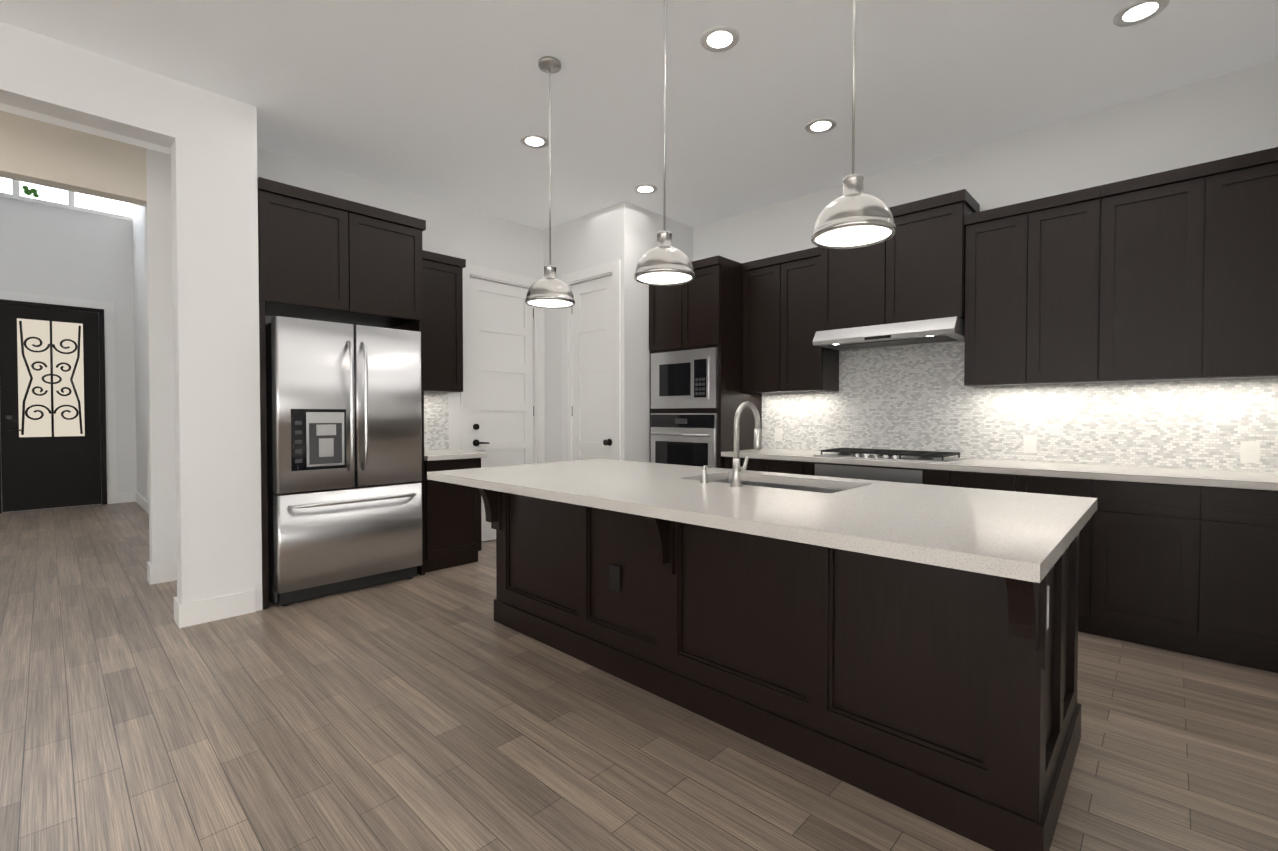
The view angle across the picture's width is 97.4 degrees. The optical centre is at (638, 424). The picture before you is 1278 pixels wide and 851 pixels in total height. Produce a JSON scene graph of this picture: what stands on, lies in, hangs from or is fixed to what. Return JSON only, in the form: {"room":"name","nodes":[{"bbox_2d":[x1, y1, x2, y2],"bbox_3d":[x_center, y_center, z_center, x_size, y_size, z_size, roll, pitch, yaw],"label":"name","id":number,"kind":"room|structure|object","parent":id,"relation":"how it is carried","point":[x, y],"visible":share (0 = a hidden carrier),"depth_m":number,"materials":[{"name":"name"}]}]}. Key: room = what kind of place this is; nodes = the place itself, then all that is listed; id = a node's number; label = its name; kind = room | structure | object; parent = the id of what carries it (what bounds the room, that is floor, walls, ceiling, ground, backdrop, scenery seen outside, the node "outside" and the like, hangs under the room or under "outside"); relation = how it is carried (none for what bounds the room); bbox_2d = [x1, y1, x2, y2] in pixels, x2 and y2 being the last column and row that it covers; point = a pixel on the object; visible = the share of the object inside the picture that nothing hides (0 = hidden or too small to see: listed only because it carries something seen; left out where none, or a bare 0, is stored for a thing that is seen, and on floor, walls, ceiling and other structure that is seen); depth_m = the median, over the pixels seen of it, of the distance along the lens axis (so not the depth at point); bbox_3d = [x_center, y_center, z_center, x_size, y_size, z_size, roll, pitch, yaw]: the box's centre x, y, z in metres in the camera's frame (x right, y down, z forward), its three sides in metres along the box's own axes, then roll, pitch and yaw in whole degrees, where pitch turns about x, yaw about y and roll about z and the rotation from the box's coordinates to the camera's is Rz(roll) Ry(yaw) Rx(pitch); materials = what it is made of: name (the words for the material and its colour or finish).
{"room":"kitchen","nodes":[
{"label":"kitchen","id":0,"kind":"room"},
{"bbox_2d":[0,197,136,512],"bbox_3d":[-9.315,-1.730,5.467,0.120,5.700,6.550,1,1,43],"label":"wall","id":1,"kind":"structure","parent":0,"point":[53,251],"depth_m":7.46,"materials":[{"name":"paint"}]},
{"bbox_2d":[0,299,106,512],"bbox_3d":[-7.536,-0.225,7.215,0.092,2.630,0.995,1,1,43],"label":"front door","id":2,"kind":"structure","parent":1,"relation":"in","point":[52,413],"depth_m":7.22,"materials":[{"name":"black wood"}]},
{"bbox_2d":[0,290,116,503],"bbox_3d":[-7.565,-0.280,7.241,0.016,2.740,1.195,1,1,43],"label":"door frame","id":3,"kind":"structure","parent":1,"relation":"attached to","point":[108,307],"depth_m":7.62,"materials":[{"name":"white wood"}]},
{"bbox_2d":[0,177,131,220],"bbox_3d":[-7.918,-3.373,6.795,0.040,1.160,2.640,1,1,43],"label":"window","id":4,"kind":"structure","parent":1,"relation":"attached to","point":[37,194],"depth_m":7.29,"materials":[{"name":"white glass"}]},
{"bbox_2d":[0,111,176,564],"bbox_3d":[-5.515,-1.669,1.954,0.150,5.700,6.670,1,1,43],"label":"wall","id":5,"kind":"structure","parent":0,"point":[37,152],"depth_m":4.01,"materials":[{"name":"paint"}]},
{"bbox_2d":[0,21,261,610],"bbox_3d":[-4.679,-0.355,1.136,0.180,3.100,6.600,1,1,43],"label":"wall","id":6,"kind":"structure","parent":0,"point":[209,138],"depth_m":3.27,"materials":[{"name":"paint"}]},
{"bbox_2d":[176,590,255,627],"bbox_3d":[-2.492,1.090,3.329,0.016,0.135,0.366,1,1,43],"label":"baseboard","id":7,"kind":"structure","parent":6,"relation":"attached to","point":[192,613],"depth_m":3.31,"materials":[{"name":"white"}]},
{"bbox_2d":[132,204,148,501],"bbox_3d":[-5.192,-1.742,6.157,5.160,5.700,0.120,1,1,43],"label":"wall","id":8,"kind":"structure","parent":0,"point":[140,349],"depth_m":7.33,"materials":[{"name":"paint"}]},
{"bbox_2d":[134,492,148,513],"bbox_3d":[-5.195,1.042,6.114,5.040,0.135,0.016,1,1,43],"label":"baseboard","id":9,"kind":"structure","parent":8,"relation":"attached to","point":[140,500],"depth_m":7.34,"materials":[{"name":"white"}]},
{"bbox_2d":[257,147,543,449],"bbox_3d":[-1.923,-0.419,4.875,0.120,3.100,2.620,1,1,43],"label":"wall","id":10,"kind":"structure","parent":0,"point":[475,238],"depth_m":4.99,"materials":[{"name":"paint"}]},
{"bbox_2d":[424,392,448,449],"bbox_3d":[-1.878,-0.040,4.834,0.008,0.531,0.508,1,1,43],"label":"backsplash","id":11,"kind":"structure","parent":10,"relation":"attached to","point":[436,423],"depth_m":4.93,"materials":[{"name":"tile"}]},
{"bbox_2d":[422,250,465,392],"bbox_3d":[-1.756,-0.832,4.694,0.338,1.118,0.493,1,1,43],"label":"upper cabinet","id":12,"kind":"object","parent":10,"relation":"attached to","point":[442,320],"visible":0.69,"depth_m":4.63,"materials":[{"name":"brown wood"}]},
{"bbox_2d":[470,277,533,540],"bbox_3d":[-1.311,-0.128,5.464,0.096,2.472,0.735,1,1,43],"label":"door","id":13,"kind":"structure","parent":10,"relation":"in","point":[501,371],"depth_m":5.46,"materials":[{"name":"white paint"}]},
{"bbox_2d":[460,264,544,463],"bbox_3d":[-1.340,-0.175,5.483,0.136,2.590,0.935,1,1,43],"label":"door frame","id":14,"kind":"structure","parent":10,"relation":"attached to","point":[472,271],"depth_m":5.47,"materials":[{"name":"white wood"}]},
{"bbox_2d":[544,204,616,462],"bbox_3d":[-0.589,-0.430,5.499,1.200,3.100,0.120,1,1,43],"label":"wall","id":15,"kind":"structure","parent":0,"point":[585,242],"depth_m":5.58,"materials":[{"name":"paint"}]},
{"bbox_2d":[562,260,620,460],"bbox_3d":[-0.423,-0.172,5.335,0.810,2.590,0.136,1,1,43],"label":"door frame","id":16,"kind":"structure","parent":15,"relation":"attached to","point":[612,268],"depth_m":5.22,"materials":[{"name":"white wood"}]},
{"bbox_2d":[572,275,611,460],"bbox_3d":[-0.455,-0.125,5.311,0.610,2.472,0.105,1,1,43],"label":"pantry door","id":17,"kind":"structure","parent":15,"relation":"in","point":[592,373],"depth_m":5.33,"materials":[{"name":"white paint"}]},
{"bbox_2d":[0,502,1277,850],"bbox_3d":[-2.374,1.240,1.460,15.780,0.100,10.440,1,1,43],"label":"floor","id":18,"kind":"structure","parent":0,"point":[438,710],"depth_m":2.09,"materials":[{"name":"brown wood"}]},
{"bbox_2d":[257,177,425,608],"bbox_3d":[-2.187,-0.190,4.061,0.618,2.670,1.062,1,1,43],"label":"cabinet","id":19,"kind":"object","parent":18,"relation":"on","point":[324,257],"visible":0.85,"depth_m":3.79,"materials":[{"name":"brown wood"}]},
{"bbox_2d":[265,316,421,605],"bbox_3d":[-2.128,0.236,4.001,0.740,1.820,0.923,1,1,43],"label":"refrigerator","id":20,"kind":"object","parent":18,"relation":"on","point":[344,453],"visible":1,"depth_m":3.72,"materials":[{"name":"grey metal"}]},
{"bbox_2d":[424,458,481,572],"bbox_3d":[-1.667,0.703,4.626,0.618,0.864,0.478,1,1,43],"label":"base cabinet","id":21,"kind":"object","parent":18,"relation":"on","point":[453,535],"visible":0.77,"depth_m":4.40,"materials":[{"name":"brown wood"}]},
{"bbox_2d":[424,449,486,460],"bbox_3d":[-1.646,0.249,4.619,0.648,0.039,0.508,1,1,43],"label":"countertop","id":22,"kind":"structure","parent":21,"relation":"on","point":[442,454],"depth_m":4.47,"materials":[{"name":"white stone"}]},
{"bbox_2d":[649,255,761,467],"bbox_3d":[0.582,-0.137,5.152,0.802,2.525,0.736,1,1,43],"label":"tall cabinet","id":23,"kind":"object","parent":18,"relation":"on","point":[698,396],"visible":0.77,"depth_m":4.85,"materials":[{"name":"brown wood"}]},
{"bbox_2d":[724,457,767,471],"bbox_3d":[1.069,0.700,4.783,0.428,0.864,0.624,1,1,43],"label":"base cabinet","id":24,"kind":"object","parent":18,"relation":"on","point":[753,464],"depth_m":4.52,"materials":[{"name":"brown wood"}]},
{"bbox_2d":[477,488,1080,850],"bbox_3d":[0.344,0.737,2.654,2.670,0.864,1.022,1,1,43],"label":"kitchen island","id":25,"kind":"object","parent":18,"relation":"on","point":[945,697],"visible":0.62,"depth_m":1.91,"materials":[{"name":"brown wood"}]},
{"bbox_2d":[427,459,1097,582],"bbox_3d":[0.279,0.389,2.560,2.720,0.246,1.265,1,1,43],"label":"island countertop","id":26,"kind":"structure","parent":25,"relation":"on","point":[1026,536],"depth_m":1.89,"materials":[{"name":"white stone"}]},
{"bbox_2d":[700,401,761,486],"bbox_3d":[0.427,0.082,2.514,0.251,0.367,0.216,1,1,43],"label":"faucet","id":27,"kind":"object","parent":26,"relation":"on","point":[736,477],"visible":1,"depth_m":2.41,"materials":[{"name":"silver metal"}]},
{"bbox_2d":[768,459,811,474],"bbox_3d":[1.311,0.704,4.554,0.486,0.864,0.624,1,1,43],"label":"base cabinet","id":28,"kind":"object","parent":18,"relation":"on","point":[777,466],"depth_m":4.28,"materials":[{"name":"brown wood"}]},
{"bbox_2d":[812,462,963,486],"bbox_3d":[1.799,0.712,4.092,1.121,0.864,0.624,1,1,43],"label":"base cabinet","id":29,"kind":"object","parent":18,"relation":"on","point":[865,472],"depth_m":3.76,"materials":[{"name":"brown wood"}]},
{"bbox_2d":[721,448,1277,490],"bbox_3d":[2.086,0.264,3.796,3.252,0.039,0.648,1,1,43],"label":"countertop","id":30,"kind":"structure","parent":29,"relation":"on","point":[1223,478],"depth_m":3.23,"materials":[{"name":"white stone"}]},
{"bbox_2d":[813,448,966,462],"bbox_3d":[1.797,0.217,4.063,0.907,0.044,0.480,1,1,43],"label":"cooktop","id":31,"kind":"object","parent":30,"relation":"in","point":[913,455],"visible":1,"depth_m":3.93,"materials":[{"name":"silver metal"}]},
{"bbox_2d":[964,471,1031,492],"bbox_3d":[2.286,0.720,3.631,0.472,0.864,0.624,1,1,43],"label":"base cabinet","id":32,"kind":"object","parent":18,"relation":"on","point":[991,481],"depth_m":3.35,"materials":[{"name":"brown wood"}]},
{"bbox_2d":[1032,476,1111,636],"bbox_3d":[2.539,0.724,3.392,0.472,0.864,0.624,1,1,43],"label":"base cabinet","id":33,"kind":"object","parent":18,"relation":"on","point":[1093,537],"depth_m":3.06,"materials":[{"name":"brown wood"}]},
{"bbox_2d":[1108,481,1223,660],"bbox_3d":[2.815,0.729,3.130,0.541,0.864,0.624,1,1,43],"label":"base cabinet","id":34,"kind":"object","parent":18,"relation":"on","point":[1189,570],"depth_m":2.85,"materials":[{"name":"brown wood"}]},
{"bbox_2d":[1220,488,1277,672],"bbox_3d":[3.098,0.733,2.862,0.487,0.864,0.624,1,1,43],"label":"base cabinet","id":35,"kind":"object","parent":18,"relation":"on","point":[1249,567],"depth_m":2.66,"materials":[{"name":"brown wood"}]},
{"bbox_2d":[0,0,1277,230],"bbox_3d":[-0.500,-1.929,-0.368,10.620,0.100,10.440,1,1,43],"label":"ceiling","id":36,"kind":"structure","parent":0,"point":[446,100],"depth_m":3.14,"materials":[{"name":"paint"}]},
{"bbox_2d":[520,134,548,147],"bbox_3d":[-0.719,-1.948,3.869,0.196,0.006,0.196,1,1,43],"label":"recessed light","id":37,"kind":"object","parent":36,"relation":"in","point":[533,140],"visible":1,"depth_m":3.87,"materials":[{"name":"white"}]},
{"bbox_2d":[525,56,574,308],"bbox_3d":[-0.480,-1.293,3.025,0.268,1.287,0.268,1,1,43],"label":"pendant light","id":38,"kind":"object","parent":36,"relation":"hanging from","point":[549,290],"visible":1,"depth_m":2.99,"materials":[{"name":"silver metal"}]},
{"bbox_2d":[634,184,656,193],"bbox_3d":[0.054,-1.963,4.692,0.196,0.006,0.196,1,1,43],"label":"recessed light","id":39,"kind":"object","parent":36,"relation":"in","point":[645,189],"visible":1,"depth_m":4.69,"materials":[{"name":"white"}]},
{"bbox_2d":[634,0,694,285],"bbox_3d":[0.112,-1.284,2.465,0.268,1.287,0.268,1,1,43],"label":"pendant light","id":40,"kind":"object","parent":36,"relation":"hanging from","point":[664,262],"visible":1,"depth_m":2.42,"materials":[{"name":"silver metal"}]},
{"bbox_2d":[700,26,739,51],"bbox_3d":[0.405,-1.930,2.818,0.196,0.006,0.196,1,1,43],"label":"recessed light","id":41,"kind":"object","parent":36,"relation":"in","point":[719,38],"visible":1,"depth_m":2.81,"materials":[{"name":"white"}]},
{"bbox_2d":[805,118,836,133],"bbox_3d":[1.186,-1.945,3.665,0.196,0.006,0.196,1,1,43],"label":"recessed light","id":42,"kind":"object","parent":36,"relation":"in","point":[820,125],"visible":1,"depth_m":3.66,"materials":[{"name":"white"}]},
{"bbox_2d":[811,0,895,248],"bbox_3d":[0.722,-1.274,1.887,0.268,1.287,0.268,1,1,43],"label":"pendant light","id":43,"kind":"object","parent":36,"relation":"hanging from","point":[854,216],"visible":1,"depth_m":1.85,"materials":[{"name":"silver metal"}]},
{"bbox_2d":[1113,0,1168,26],"bbox_3d":[2.343,-1.927,2.625,0.196,0.006,0.196,1,1,43],"label":"recessed light","id":44,"kind":"object","parent":36,"relation":"in","point":[1137,12],"visible":1,"depth_m":2.63,"materials":[{"name":"white"}]},
{"bbox_2d":[617,201,692,462],"bbox_3d":[0.175,-0.428,5.368,0.090,3.100,0.980,1,1,43],"label":"wall","id":45,"kind":"structure","parent":0,"point":[639,228],"depth_m":5.08,"materials":[{"name":"paint"}]},
{"bbox_2d":[693,59,1277,472],"bbox_3d":[3.668,-0.384,2.818,8.670,3.100,0.120,1,1,43],"label":"wall","id":46,"kind":"structure","parent":0,"point":[1230,114],"depth_m":3.58,"materials":[{"name":"paint"}]},
{"bbox_2d":[741,253,792,393],"bbox_3d":[1.166,-0.836,4.861,0.425,1.118,0.318,1,1,43],"label":"upper cabinet","id":47,"kind":"object","parent":46,"relation":"attached to","point":[765,281],"depth_m":4.74,"materials":[{"name":"brown wood"}]},
{"bbox_2d":[775,428,781,440],"bbox_3d":[1.246,0.094,5.021,0.072,0.116,0.004,1,1,43],"label":"electrical outlet plate","id":48,"kind":"object","parent":46,"relation":"attached to","point":[778,431],"depth_m":5.02,"materials":[{"name":"white plastic"}]},
{"bbox_2d":[789,247,838,392],"bbox_3d":[1.385,-0.832,4.654,0.425,1.118,0.318,1,1,43],"label":"upper cabinet","id":49,"kind":"object","parent":46,"relation":"attached to","point":[812,368],"depth_m":4.51,"materials":[{"name":"brown wood"}]},
{"bbox_2d":[817,206,896,330],"bbox_3d":[1.729,-1.128,4.296,0.556,0.824,0.358,1,1,43],"label":"upper cabinet","id":50,"kind":"object","parent":46,"relation":"attached to","point":[857,287],"depth_m":4.16,"materials":[{"name":"brown wood"}]},
{"bbox_2d":[897,189,979,322],"bbox_3d":[2.042,-1.123,3.999,0.556,0.824,0.358,1,1,43],"label":"upper cabinet","id":51,"kind":"object","parent":46,"relation":"attached to","point":[930,231],"depth_m":3.81,"materials":[{"name":"brown wood"}]},
{"bbox_2d":[812,316,964,350],"bbox_3d":[1.837,-0.648,4.104,0.967,0.116,0.500,1,1,43],"label":"range hood","id":52,"kind":"object","parent":51,"relation":"attached to","point":[939,330],"visible":0.98,"depth_m":3.94,"materials":[{"name":"silver metal"}]},
{"bbox_2d":[964,198,1044,386],"bbox_3d":[2.408,-0.816,3.686,0.408,1.118,0.318,1,1,43],"label":"upper cabinet","id":53,"kind":"object","parent":46,"relation":"attached to","point":[1002,319],"depth_m":3.57,"materials":[{"name":"brown wood"}]},
{"bbox_2d":[762,341,1277,472],"bbox_3d":[2.306,-0.238,4.020,3.252,0.954,0.008,1,1,43],"label":"backsplash","id":54,"kind":"structure","parent":46,"relation":"attached to","point":[921,397],"depth_m":3.78,"materials":[{"name":"tile"}]},
{"bbox_2d":[1023,435,1036,452],"bbox_3d":[2.601,0.132,3.738,0.072,0.116,0.004,1,1,43],"label":"electrical outlet plate","id":55,"kind":"object","parent":46,"relation":"attached to","point":[1029,441],"depth_m":3.74,"materials":[{"name":"white plastic"}]},
{"bbox_2d":[1041,182,1116,384],"bbox_3d":[2.637,-0.812,3.469,0.472,1.118,0.318,1,1,43],"label":"upper cabinet","id":56,"kind":"object","parent":46,"relation":"attached to","point":[1079,227],"depth_m":3.30,"materials":[{"name":"brown wood"}]},
{"bbox_2d":[1117,158,1224,382],"bbox_3d":[2.915,-0.807,3.206,0.546,1.118,0.318,1,1,43],"label":"upper cabinet","id":57,"kind":"object","parent":46,"relation":"attached to","point":[1168,276],"depth_m":3.03,"materials":[{"name":"brown wood"}]},
{"bbox_2d":[1221,147,1277,379],"bbox_3d":[3.198,-0.803,2.938,0.482,1.118,0.318,1,1,43],"label":"upper cabinet","id":58,"kind":"object","parent":46,"relation":"attached to","point":[1251,179],"depth_m":2.83,"materials":[{"name":"brown wood"}]},
{"bbox_2d":[1240,441,1259,462],"bbox_3d":[3.323,0.151,3.055,0.072,0.116,0.004,1,1,43],"label":"electrical outlet plate","id":59,"kind":"object","parent":46,"relation":"attached to","point":[1249,451],"depth_m":3.05,"materials":[{"name":"white plastic"}]}
]}

